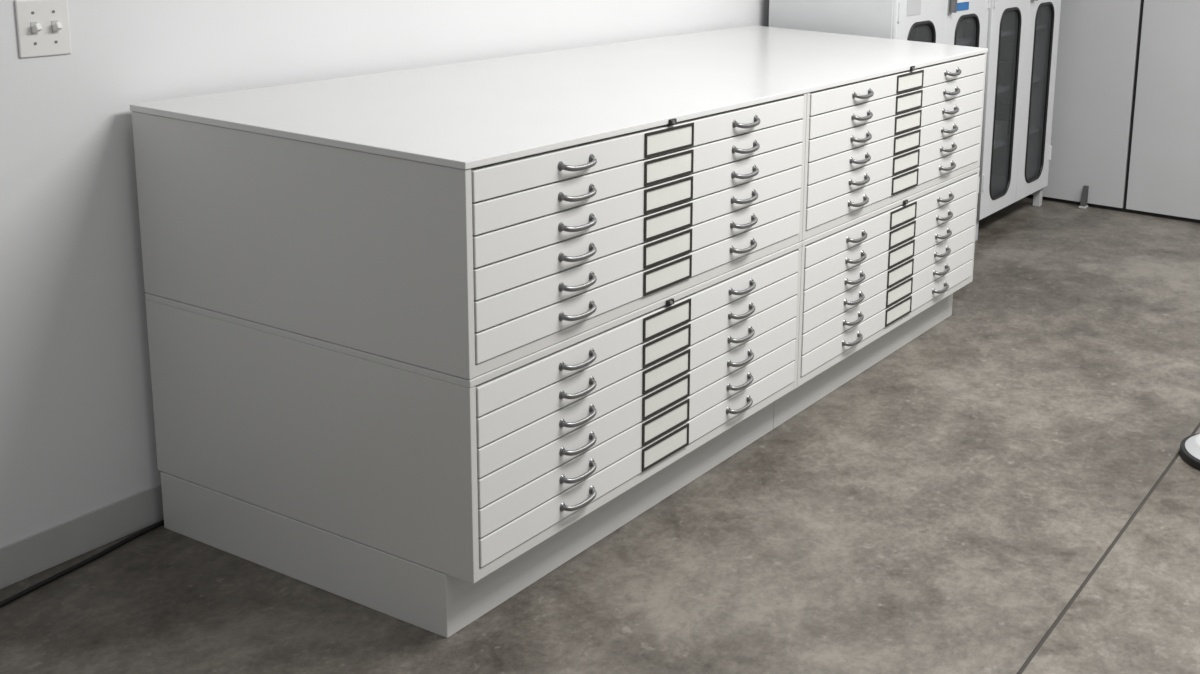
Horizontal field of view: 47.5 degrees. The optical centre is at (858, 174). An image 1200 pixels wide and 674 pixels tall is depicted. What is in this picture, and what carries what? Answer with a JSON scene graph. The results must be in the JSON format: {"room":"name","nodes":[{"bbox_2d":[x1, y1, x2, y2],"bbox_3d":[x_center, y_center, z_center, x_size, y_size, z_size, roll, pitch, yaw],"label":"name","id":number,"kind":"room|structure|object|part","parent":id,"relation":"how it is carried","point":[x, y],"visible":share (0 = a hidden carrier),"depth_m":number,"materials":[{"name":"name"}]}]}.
{"room":"archive storage room","nodes":[
{"label":"archive storage room","id":0,"kind":"room"},
{"bbox_2d":[0,0,768,547],"bbox_3d":[-1.643,-0.687,3.318,0.120,3.100,9.600,9,14,27],"label":"wall","id":1,"kind":"structure","parent":0,"point":[77,426],"depth_m":3.16,"materials":[{"name":"paint"}]},
{"bbox_2d":[14,0,71,57],"bbox_3d":[-1.807,-0.327,2.936,0.027,0.128,0.116,9,14,27],"label":"light switch","id":2,"kind":"object","parent":1,"relation":"attached to","point":[43,29],"visible":1,"depth_m":2.94,"materials":[{"name":"plastic"}]},
{"bbox_2d":[0,484,163,588],"bbox_3d":[-2.208,0.988,2.560,0.007,0.098,7.200,9,14,27],"label":"baseboard","id":3,"kind":"structure","parent":1,"relation":"attached to","point":[22,559],"depth_m":3.17,"materials":[{"name":"plastic"}]},
{"bbox_2d":[0,197,1199,673],"bbox_3d":[1.188,1.316,2.188,6.735,0.100,9.600,9,14,27],"label":"floor","id":4,"kind":"structure","parent":0,"point":[938,510],"depth_m":3.35,"materials":[{"name":"concrete"}]},
{"bbox_2d":[0,520,163,606],"bbox_3d":[-1.960,0.973,2.884,0.043,0.011,2.205,8,13,23],"label":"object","id":5,"kind":"object","parent":4,"relation":"on","point":[128,539],"visible":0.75,"depth_m":3.13,"materials":[{"name":"black plastic"}]},
{"bbox_2d":[130,25,987,637],"bbox_3d":[-0.625,0.205,4.184,1.079,1.082,2.759,9,14,27],"label":"file cabinet","id":6,"kind":"object","parent":4,"relation":"on","point":[423,340],"visible":1,"depth_m":3.12,"materials":[{"name":"white metal"}]},
{"bbox_2d":[130,25,987,169],"bbox_3d":[-0.613,-0.318,4.078,1.054,0.016,2.759,9,14,27],"label":"countertop","id":7,"kind":"structure","parent":6,"relation":"on","point":[471,114],"depth_m":3.51,"materials":[{"name":"metal"}]},
{"bbox_3d":[-0.621,-0.025,2.944,0.026,0.026,0.125,9,14,27],"label":"drawer handle","id":8,"kind":"part","parent":6,"relation":"part of","materials":[{"name":"metal"}]},
{"bbox_3d":[-0.624,0.043,2.959,0.026,0.026,0.125,9,14,27],"label":"drawer handle","id":9,"kind":"part","parent":6,"relation":"part of","materials":[{"name":"metal"}]},
{"bbox_3d":[-0.626,0.110,2.973,0.026,0.026,0.125,9,14,27],"label":"drawer handle","id":10,"kind":"part","parent":6,"relation":"part of","materials":[{"name":"metal"}]},
{"bbox_3d":[-0.629,0.178,2.988,0.026,0.026,0.125,9,14,27],"label":"drawer handle","id":11,"kind":"part","parent":6,"relation":"part of","materials":[{"name":"metal"}]},
{"bbox_3d":[-0.632,0.246,3.002,0.026,0.026,0.125,9,14,27],"label":"drawer handle","id":12,"kind":"part","parent":6,"relation":"part of","materials":[{"name":"metal"}]},
{"bbox_3d":[-0.635,0.313,3.017,0.026,0.026,0.125,9,14,27],"label":"drawer handle","id":13,"kind":"part","parent":6,"relation":"part of","materials":[{"name":"metal"}]},
{"bbox_3d":[-0.640,0.429,3.042,0.026,0.026,0.125,9,14,27],"label":"drawer handle","id":14,"kind":"part","parent":6,"relation":"part of","materials":[{"name":"metal"}]},
{"bbox_3d":[-0.643,0.496,3.056,0.026,0.026,0.125,9,14,27],"label":"drawer handle","id":15,"kind":"part","parent":6,"relation":"part of","materials":[{"name":"metal"}]},
{"bbox_3d":[-0.646,0.564,3.071,0.026,0.026,0.125,9,14,27],"label":"drawer handle","id":16,"kind":"part","parent":6,"relation":"part of","materials":[{"name":"metal"}]},
{"bbox_3d":[-0.649,0.632,3.085,0.026,0.026,0.125,9,14,27],"label":"drawer handle","id":17,"kind":"part","parent":6,"relation":"part of","materials":[{"name":"metal"}]},
{"bbox_3d":[-0.652,0.700,3.099,0.026,0.026,0.125,9,14,27],"label":"drawer handle","id":18,"kind":"part","parent":6,"relation":"part of","materials":[{"name":"metal"}]},
{"bbox_3d":[-0.655,0.767,3.114,0.026,0.026,0.125,9,14,27],"label":"drawer handle","id":19,"kind":"part","parent":6,"relation":"part of","materials":[{"name":"metal"}]},
{"bbox_3d":[-0.522,0.750,3.441,0.029,0.026,1.342,9,14,27],"label":"rail","id":20,"kind":"part","parent":6,"relation":"part of","materials":[{"name":"white metal"}]},
{"bbox_3d":[-0.507,0.569,3.398,0.020,0.065,1.334,9,14,27],"label":"drawer","id":21,"kind":"part","parent":6,"relation":"part of","materials":[{"name":"metal"}]},
{"bbox_3d":[-0.513,0.705,3.427,0.020,0.065,1.334,9,14,27],"label":"drawer","id":22,"kind":"part","parent":6,"relation":"part of","materials":[{"name":"metal"}]},
{"bbox_3d":[-0.502,0.297,3.344,0.029,0.026,1.342,9,14,27],"label":"rail","id":23,"kind":"part","parent":6,"relation":"part of","materials":[{"name":"white metal"}]},
{"bbox_3d":[-0.493,0.251,3.330,0.020,0.065,1.334,9,14,27],"label":"drawer","id":24,"kind":"part","parent":6,"relation":"part of","materials":[{"name":"metal"}]},
{"bbox_3d":[-0.498,0.366,3.355,0.020,0.065,1.334,9,14,27],"label":"drawer","id":25,"kind":"part","parent":6,"relation":"part of","materials":[{"name":"metal"}]},
{"bbox_3d":[-0.501,0.434,3.369,0.020,0.065,1.334,9,14,27],"label":"drawer","id":26,"kind":"part","parent":6,"relation":"part of","materials":[{"name":"metal"}]},
{"bbox_3d":[-0.504,0.502,3.384,0.020,0.065,1.334,9,14,27],"label":"drawer","id":27,"kind":"part","parent":6,"relation":"part of","materials":[{"name":"metal"}]},
{"bbox_3d":[-0.510,0.637,3.413,0.020,0.065,1.334,9,14,27],"label":"drawer","id":28,"kind":"part","parent":6,"relation":"part of","materials":[{"name":"metal"}]},
{"bbox_3d":[-0.478,-0.087,3.258,0.020,0.065,1.334,9,14,27],"label":"drawer","id":29,"kind":"part","parent":6,"relation":"part of","materials":[{"name":"metal"}]},
{"bbox_3d":[-0.481,-0.020,3.272,0.020,0.065,1.334,9,14,27],"label":"drawer","id":30,"kind":"part","parent":6,"relation":"part of","materials":[{"name":"metal"}]},
{"bbox_3d":[-0.484,0.048,3.287,0.020,0.065,1.334,9,14,27],"label":"drawer","id":31,"kind":"part","parent":6,"relation":"part of","materials":[{"name":"metal"}]},
{"bbox_3d":[-0.487,0.116,3.301,0.020,0.065,1.334,9,14,27],"label":"drawer","id":32,"kind":"part","parent":6,"relation":"part of","materials":[{"name":"metal"}]},
{"bbox_3d":[-0.490,0.183,3.316,0.020,0.065,1.334,9,14,27],"label":"drawer","id":33,"kind":"part","parent":6,"relation":"part of","materials":[{"name":"metal"}]},
{"bbox_3d":[-0.500,0.706,3.426,0.004,0.060,0.202,9,14,27],"label":"drawer label frame","id":34,"kind":"part","parent":6,"relation":"part of","materials":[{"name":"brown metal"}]},
{"bbox_3d":[-0.492,0.503,3.382,0.004,0.060,0.202,9,14,27],"label":"drawer label frame","id":35,"kind":"part","parent":6,"relation":"part of","materials":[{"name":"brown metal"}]},
{"bbox_3d":[-0.494,0.570,3.397,0.004,0.060,0.202,9,14,27],"label":"drawer label frame","id":36,"kind":"part","parent":6,"relation":"part of","materials":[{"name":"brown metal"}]},
{"bbox_3d":[-0.497,0.638,3.411,0.004,0.060,0.202,9,14,27],"label":"drawer label frame","id":37,"kind":"part","parent":6,"relation":"part of","materials":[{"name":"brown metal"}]},
{"bbox_3d":[-0.486,0.367,3.353,0.004,0.060,0.202,9,14,27],"label":"drawer label frame","id":38,"kind":"part","parent":6,"relation":"part of","materials":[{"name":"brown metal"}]},
{"bbox_3d":[-0.489,0.435,3.368,0.004,0.060,0.202,9,14,27],"label":"drawer label frame","id":39,"kind":"part","parent":6,"relation":"part of","materials":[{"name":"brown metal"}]},
{"bbox_3d":[-0.478,0.184,3.314,0.004,0.060,0.202,9,14,27],"label":"drawer label frame","id":40,"kind":"part","parent":6,"relation":"part of","materials":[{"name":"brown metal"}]},
{"bbox_3d":[-0.481,0.252,3.328,0.004,0.060,0.202,9,14,27],"label":"drawer label frame","id":41,"kind":"part","parent":6,"relation":"part of","materials":[{"name":"brown metal"}]},
{"bbox_3d":[-0.472,0.049,3.285,0.004,0.060,0.202,9,14,27],"label":"drawer label frame","id":42,"kind":"part","parent":6,"relation":"part of","materials":[{"name":"brown metal"}]},
{"bbox_3d":[-0.475,0.117,3.299,0.004,0.060,0.202,9,14,27],"label":"drawer label frame","id":43,"kind":"part","parent":6,"relation":"part of","materials":[{"name":"brown metal"}]},
{"bbox_3d":[-0.466,-0.087,3.256,0.004,0.060,0.202,9,14,27],"label":"drawer label frame","id":44,"kind":"part","parent":6,"relation":"part of","materials":[{"name":"brown metal"}]},
{"bbox_3d":[-0.469,-0.019,3.270,0.004,0.060,0.202,9,14,27],"label":"drawer label frame","id":45,"kind":"part","parent":6,"relation":"part of","materials":[{"name":"brown metal"}]},
{"bbox_3d":[-0.327,0.583,3.708,0.026,0.026,0.125,9,14,27],"label":"drawer handle","id":46,"kind":"part","parent":6,"relation":"part of","materials":[{"name":"metal"}]},
{"bbox_3d":[-0.330,0.651,3.722,0.026,0.026,0.125,9,14,27],"label":"drawer handle","id":47,"kind":"part","parent":6,"relation":"part of","materials":[{"name":"metal"}]},
{"bbox_3d":[-0.324,0.516,3.693,0.026,0.026,0.125,9,14,27],"label":"drawer handle","id":48,"kind":"part","parent":6,"relation":"part of","materials":[{"name":"metal"}]},
{"bbox_3d":[-0.321,0.448,3.679,0.026,0.026,0.125,9,14,27],"label":"drawer handle","id":49,"kind":"part","parent":6,"relation":"part of","materials":[{"name":"metal"}]},
{"bbox_3d":[-0.319,0.380,3.664,0.026,0.026,0.125,9,14,27],"label":"drawer handle","id":50,"kind":"part","parent":6,"relation":"part of","materials":[{"name":"metal"}]},
{"bbox_3d":[-0.316,0.312,3.650,0.026,0.026,0.125,9,14,27],"label":"drawer handle","id":51,"kind":"part","parent":6,"relation":"part of","materials":[{"name":"metal"}]},
{"bbox_3d":[-0.311,0.197,3.625,0.026,0.026,0.125,9,14,27],"label":"drawer handle","id":52,"kind":"part","parent":6,"relation":"part of","materials":[{"name":"metal"}]},
{"bbox_3d":[-0.308,0.130,3.610,0.026,0.026,0.125,9,14,27],"label":"drawer handle","id":53,"kind":"part","parent":6,"relation":"part of","materials":[{"name":"metal"}]},
{"bbox_3d":[-0.305,0.062,3.596,0.026,0.026,0.125,9,14,27],"label":"drawer handle","id":54,"kind":"part","parent":6,"relation":"part of","materials":[{"name":"metal"}]},
{"bbox_3d":[-0.302,-0.006,3.581,0.026,0.026,0.125,9,14,27],"label":"drawer handle","id":55,"kind":"part","parent":6,"relation":"part of","materials":[{"name":"metal"}]},
{"bbox_3d":[-0.296,-0.141,3.552,0.026,0.026,0.125,9,14,27],"label":"drawer handle","id":56,"kind":"part","parent":6,"relation":"part of","materials":[{"name":"metal"}]},
{"bbox_3d":[-0.299,-0.073,3.567,0.026,0.026,0.125,9,14,27],"label":"drawer handle","id":57,"kind":"part","parent":6,"relation":"part of","materials":[{"name":"metal"}]},
{"bbox_3d":[-0.015,0.538,4.312,0.026,0.026,0.125,9,14,27],"label":"drawer handle","id":58,"kind":"part","parent":6,"relation":"part of","materials":[{"name":"metal"}]},
{"bbox_3d":[-0.012,0.471,4.298,0.026,0.026,0.125,9,14,27],"label":"drawer handle","id":59,"kind":"part","parent":6,"relation":"part of","materials":[{"name":"metal"}]},
{"bbox_3d":[-0.009,0.403,4.283,0.026,0.026,0.125,9,14,27],"label":"drawer handle","id":60,"kind":"part","parent":6,"relation":"part of","materials":[{"name":"metal"}]},
{"bbox_3d":[-0.006,0.335,4.269,0.026,0.026,0.125,9,14,27],"label":"drawer handle","id":61,"kind":"part","parent":6,"relation":"part of","materials":[{"name":"metal"}]},
{"bbox_3d":[-0.003,0.268,4.254,0.026,0.026,0.125,9,14,27],"label":"drawer handle","id":62,"kind":"part","parent":6,"relation":"part of","materials":[{"name":"metal"}]},
{"bbox_3d":[0.000,0.200,4.240,0.026,0.026,0.125,9,14,27],"label":"drawer handle","id":63,"kind":"part","parent":6,"relation":"part of","materials":[{"name":"metal"}]},
{"bbox_3d":[0.005,0.085,4.215,0.026,0.026,0.125,9,14,27],"label":"drawer handle","id":64,"kind":"part","parent":6,"relation":"part of","materials":[{"name":"metal"}]},
{"bbox_3d":[0.008,0.017,4.200,0.026,0.026,0.125,9,14,27],"label":"drawer handle","id":65,"kind":"part","parent":6,"relation":"part of","materials":[{"name":"metal"}]},
{"bbox_3d":[0.011,-0.051,4.186,0.026,0.026,0.125,9,14,27],"label":"drawer handle","id":66,"kind":"part","parent":6,"relation":"part of","materials":[{"name":"metal"}]},
{"bbox_3d":[0.013,-0.119,4.171,0.026,0.026,0.125,9,14,27],"label":"drawer handle","id":67,"kind":"part","parent":6,"relation":"part of","materials":[{"name":"metal"}]},
{"bbox_3d":[0.016,-0.186,4.157,0.026,0.026,0.125,9,14,27],"label":"drawer handle","id":68,"kind":"part","parent":6,"relation":"part of","materials":[{"name":"metal"}]},
{"bbox_3d":[0.019,-0.254,4.143,0.026,0.026,0.125,9,14,27],"label":"drawer handle","id":69,"kind":"part","parent":6,"relation":"part of","materials":[{"name":"metal"}]},
{"bbox_3d":[0.118,0.522,4.639,0.029,0.026,1.342,9,14,27],"label":"rail","id":70,"kind":"part","parent":6,"relation":"part of","materials":[{"name":"white metal"}]},
{"bbox_3d":[0.127,0.476,4.625,0.020,0.065,1.334,9,14,27],"label":"drawer","id":71,"kind":"part","parent":6,"relation":"part of","materials":[{"name":"metal"}]},
{"bbox_3d":[0.130,0.408,4.611,0.020,0.065,1.334,9,14,27],"label":"drawer","id":72,"kind":"part","parent":6,"relation":"part of","materials":[{"name":"metal"}]},
{"bbox_3d":[0.133,0.341,4.596,0.020,0.065,1.334,9,14,27],"label":"drawer","id":73,"kind":"part","parent":6,"relation":"part of","materials":[{"name":"metal"}]},
{"bbox_3d":[0.136,0.273,4.582,0.020,0.065,1.334,9,14,27],"label":"drawer","id":74,"kind":"part","parent":6,"relation":"part of","materials":[{"name":"metal"}]},
{"bbox_3d":[0.139,0.205,4.567,0.020,0.065,1.334,9,14,27],"label":"drawer","id":75,"kind":"part","parent":6,"relation":"part of","materials":[{"name":"metal"}]},
{"bbox_3d":[0.142,0.137,4.553,0.020,0.065,1.334,9,14,27],"label":"drawer","id":76,"kind":"part","parent":6,"relation":"part of","materials":[{"name":"metal"}]},
{"bbox_3d":[0.138,0.068,4.542,0.029,0.026,1.342,9,14,27],"label":"rail","id":77,"kind":"part","parent":6,"relation":"part of","materials":[{"name":"white metal"}]},
{"bbox_3d":[0.147,0.022,4.528,0.020,0.065,1.334,9,14,27],"label":"drawer","id":78,"kind":"part","parent":6,"relation":"part of","materials":[{"name":"metal"}]},
{"bbox_3d":[0.150,-0.046,4.514,0.020,0.065,1.334,9,14,27],"label":"drawer","id":79,"kind":"part","parent":6,"relation":"part of","materials":[{"name":"metal"}]},
{"bbox_3d":[0.153,-0.113,4.499,0.020,0.065,1.334,9,14,27],"label":"drawer","id":80,"kind":"part","parent":6,"relation":"part of","materials":[{"name":"metal"}]},
{"bbox_3d":[0.156,-0.181,4.485,0.020,0.065,1.334,9,14,27],"label":"drawer","id":81,"kind":"part","parent":6,"relation":"part of","materials":[{"name":"metal"}]},
{"bbox_3d":[0.159,-0.249,4.470,0.020,0.065,1.334,9,14,27],"label":"drawer","id":82,"kind":"part","parent":6,"relation":"part of","materials":[{"name":"metal"}]},
{"bbox_3d":[0.162,-0.316,4.456,0.020,0.065,1.334,9,14,27],"label":"drawer","id":83,"kind":"part","parent":6,"relation":"part of","materials":[{"name":"metal"}]},
{"bbox_3d":[0.140,0.477,4.624,0.004,0.060,0.202,9,14,27],"label":"drawer label frame","id":84,"kind":"part","parent":6,"relation":"part of","materials":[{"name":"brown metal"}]},
{"bbox_3d":[0.142,0.409,4.609,0.004,0.060,0.202,9,14,27],"label":"drawer label frame","id":85,"kind":"part","parent":6,"relation":"part of","materials":[{"name":"brown metal"}]},
{"bbox_3d":[0.145,0.341,4.595,0.004,0.060,0.202,9,14,27],"label":"drawer label frame","id":86,"kind":"part","parent":6,"relation":"part of","materials":[{"name":"brown metal"}]},
{"bbox_3d":[0.148,0.274,4.580,0.004,0.060,0.202,9,14,27],"label":"drawer label frame","id":87,"kind":"part","parent":6,"relation":"part of","materials":[{"name":"brown metal"}]},
{"bbox_3d":[0.151,0.206,4.566,0.004,0.060,0.202,9,14,27],"label":"drawer label frame","id":88,"kind":"part","parent":6,"relation":"part of","materials":[{"name":"brown metal"}]},
{"bbox_3d":[0.154,0.138,4.551,0.004,0.060,0.202,9,14,27],"label":"drawer label frame","id":89,"kind":"part","parent":6,"relation":"part of","materials":[{"name":"brown metal"}]},
{"bbox_3d":[0.159,0.023,4.527,0.004,0.060,0.202,9,14,27],"label":"drawer label frame","id":90,"kind":"part","parent":6,"relation":"part of","materials":[{"name":"brown metal"}]},
{"bbox_3d":[0.162,-0.045,4.512,0.004,0.060,0.202,9,14,27],"label":"drawer label frame","id":91,"kind":"part","parent":6,"relation":"part of","materials":[{"name":"brown metal"}]},
{"bbox_3d":[0.165,-0.112,4.497,0.004,0.060,0.202,9,14,27],"label":"drawer label frame","id":92,"kind":"part","parent":6,"relation":"part of","materials":[{"name":"brown metal"}]},
{"bbox_3d":[0.168,-0.180,4.483,0.004,0.060,0.202,9,14,27],"label":"drawer label frame","id":93,"kind":"part","parent":6,"relation":"part of","materials":[{"name":"brown metal"}]},
{"bbox_3d":[0.171,-0.248,4.468,0.004,0.060,0.202,9,14,27],"label":"drawer label frame","id":94,"kind":"part","parent":6,"relation":"part of","materials":[{"name":"brown metal"}]},
{"bbox_3d":[0.174,-0.316,4.454,0.004,0.060,0.202,9,14,27],"label":"drawer label frame","id":95,"kind":"part","parent":6,"relation":"part of","materials":[{"name":"brown metal"}]},
{"bbox_3d":[0.310,0.422,4.920,0.026,0.026,0.125,9,14,27],"label":"drawer handle","id":96,"kind":"part","parent":6,"relation":"part of","materials":[{"name":"metal"}]},
{"bbox_3d":[0.313,0.354,4.906,0.026,0.026,0.125,9,14,27],"label":"drawer handle","id":97,"kind":"part","parent":6,"relation":"part of","materials":[{"name":"metal"}]},
{"bbox_3d":[0.316,0.287,4.891,0.026,0.026,0.125,9,14,27],"label":"drawer handle","id":98,"kind":"part","parent":6,"relation":"part of","materials":[{"name":"metal"}]},
{"bbox_3d":[0.319,0.219,4.877,0.026,0.026,0.125,9,14,27],"label":"drawer handle","id":99,"kind":"part","parent":6,"relation":"part of","materials":[{"name":"metal"}]},
{"bbox_3d":[0.322,0.151,4.862,0.026,0.026,0.125,9,14,27],"label":"drawer handle","id":100,"kind":"part","parent":6,"relation":"part of","materials":[{"name":"metal"}]},
{"bbox_3d":[0.324,0.084,4.848,0.026,0.026,0.125,9,14,27],"label":"drawer handle","id":101,"kind":"part","parent":6,"relation":"part of","materials":[{"name":"metal"}]},
{"bbox_3d":[0.329,-0.032,4.823,0.026,0.026,0.125,9,14,27],"label":"drawer handle","id":102,"kind":"part","parent":6,"relation":"part of","materials":[{"name":"metal"}]},
{"bbox_3d":[0.332,-0.099,4.809,0.026,0.026,0.125,9,14,27],"label":"drawer handle","id":103,"kind":"part","parent":6,"relation":"part of","materials":[{"name":"metal"}]},
{"bbox_3d":[0.335,-0.167,4.794,0.026,0.026,0.125,9,14,27],"label":"drawer handle","id":104,"kind":"part","parent":6,"relation":"part of","materials":[{"name":"metal"}]},
{"bbox_3d":[0.338,-0.235,4.779,0.026,0.026,0.125,9,14,27],"label":"drawer handle","id":105,"kind":"part","parent":6,"relation":"part of","materials":[{"name":"metal"}]},
{"bbox_3d":[0.341,-0.302,4.765,0.026,0.026,0.125,9,14,27],"label":"drawer handle","id":106,"kind":"part","parent":6,"relation":"part of","materials":[{"name":"metal"}]},
{"bbox_3d":[0.344,-0.370,4.750,0.026,0.026,0.125,9,14,27],"label":"drawer handle","id":107,"kind":"part","parent":6,"relation":"part of","materials":[{"name":"metal"}]},
{"bbox_2d":[769,0,990,192],"bbox_3d":[0.118,-0.473,5.900,0.635,1.752,0.980,9,14,27],"label":"storage cabinet","id":108,"kind":"object","parent":4,"relation":"on","point":[951,22],"visible":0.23,"depth_m":5.49,"materials":[{"name":"metal"}]},
{"bbox_3d":[0.248,-0.452,5.554,0.021,1.638,0.487,9,14,27],"label":"door","id":109,"kind":"part","parent":108,"relation":"part of","materials":[{"name":"metal"}]},
{"bbox_3d":[0.398,-0.761,5.727,0.009,0.130,0.035,9,14,27],"label":"latch plate","id":110,"kind":"part","parent":108,"relation":"part of","materials":[{"name":"metal"}]},
{"bbox_3d":[0.411,-0.739,5.722,0.029,0.070,0.016,9,14,27],"label":"latch lever","id":111,"kind":"part","parent":108,"relation":"part of","materials":[{"name":"metal"}]},
{"bbox_2d":[956,37,973,44],"bbox_3d":[0.094,-0.588,5.891,0.530,0.018,0.940,9,14,27],"label":"shelf","id":112,"kind":"object","parent":108,"relation":"attached to","point":[959,40],"depth_m":6.11,"materials":[{"name":"metal"}]},
{"bbox_3d":[0.474,-0.533,5.979,0.021,1.638,0.487,9,14,27],"label":"door","id":113,"kind":"part","parent":108,"relation":"part of","materials":[{"name":"metal"}]},
{"bbox_2d":[975,0,1060,240],"bbox_3d":[0.593,-0.643,6.789,0.635,1.752,0.976,9,14,27],"label":"storage cabinet","id":114,"kind":"object","parent":4,"relation":"on","point":[1022,45],"visible":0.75,"depth_m":6.76,"materials":[{"name":"metal"}]},
{"bbox_3d":[0.558,0.264,6.454,0.040,0.117,0.044,9,14,27],"label":"leg","id":115,"kind":"part","parent":114,"relation":"part of","materials":[{"name":"white metal"}]},
{"bbox_3d":[0.723,-0.622,6.444,0.021,1.638,0.485,9,14,27],"label":"door","id":116,"kind":"part","parent":114,"relation":"part of","materials":[{"name":"metal"}]},
{"bbox_2d":[994,126,1041,148],"bbox_3d":[0.545,-0.211,6.897,0.530,0.018,0.936,9,14,27],"label":"shelf","id":117,"kind":"object","parent":114,"relation":"attached to","point":[1001,139],"depth_m":6.81,"materials":[{"name":"metal"}]},
{"bbox_2d":[997,75,1044,93],"bbox_3d":[0.557,-0.484,6.838,0.530,0.018,0.936,9,14,27],"label":"shelf","id":118,"kind":"object","parent":114,"relation":"attached to","point":[1004,84],"depth_m":6.76,"materials":[{"name":"metal"}]},
{"bbox_2d":[1001,23,1048,36],"bbox_3d":[0.569,-0.758,6.780,0.530,0.018,0.936,9,14,27],"label":"shelf","id":119,"kind":"object","parent":114,"relation":"attached to","point":[1006,29],"depth_m":6.71,"materials":[{"name":"metal"}]},
{"bbox_3d":[0.984,0.112,7.251,0.040,0.117,0.044,9,14,27],"label":"leg","id":120,"kind":"part","parent":114,"relation":"part of","materials":[{"name":"white metal"}]},
{"bbox_3d":[0.949,-0.702,6.867,0.021,1.638,0.485,9,14,27],"label":"door","id":121,"kind":"part","parent":114,"relation":"part of","materials":[{"name":"metal"}]},
{"bbox_2d":[1078,185,1088,208],"bbox_3d":[1.237,0.122,7.248,0.040,0.120,0.053,9,14,27],"label":"door stop","id":122,"kind":"object","parent":4,"relation":"on","point":[1084,199],"visible":1,"depth_m":7.24,"materials":[{"name":"metal"}]},
{"bbox_2d":[1017,423,1199,673],"bbox_3d":[0.235,1.173,2.670,0.010,0.097,9.600,9,14,27],"label":"trim","id":123,"kind":"structure","parent":4,"relation":"attached to","point":[1072,600],"depth_m":3.33,"materials":[{"name":"grey metal"}]},
{"bbox_2d":[1026,0,1199,222],"bbox_3d":[3.515,-1.022,5.926,6.585,3.100,0.100,9,14,27],"label":"backing","id":124,"kind":"object","parent":4,"relation":"on","point":[1123,209],"depth_m":7.12,"materials":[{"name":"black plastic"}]},
{"bbox_2d":[1030,0,1140,207],"bbox_3d":[1.042,-1.394,7.112,1.049,3.078,0.030,9,14,27],"label":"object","id":125,"kind":"object","parent":124,"relation":"attached to","point":[1098,39],"visible":0.51,"depth_m":7.16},
{"bbox_2d":[1126,0,1199,219],"bbox_3d":[2.083,-1.236,6.586,1.266,3.078,0.030,9,14,27],"label":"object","id":126,"kind":"object","parent":124,"relation":"attached to","point":[1164,169],"visible":1,"depth_m":6.98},
{"bbox_2d":[1179,433,1199,469],"bbox_3d":[1.153,0.393,3.928,0.300,0.972,0.300,9,14,27],"label":"stand","id":127,"kind":"object","parent":4,"relation":"on","point":[1189,451],"visible":1,"depth_m":4.00,"materials":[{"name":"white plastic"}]},
{"bbox_3d":[1.134,0.831,4.022,0.272,0.024,0.272,9,14,27],"label":"plate","id":128,"kind":"part","parent":127,"relation":"part of","materials":[{"name":"white metal"}]}
]}

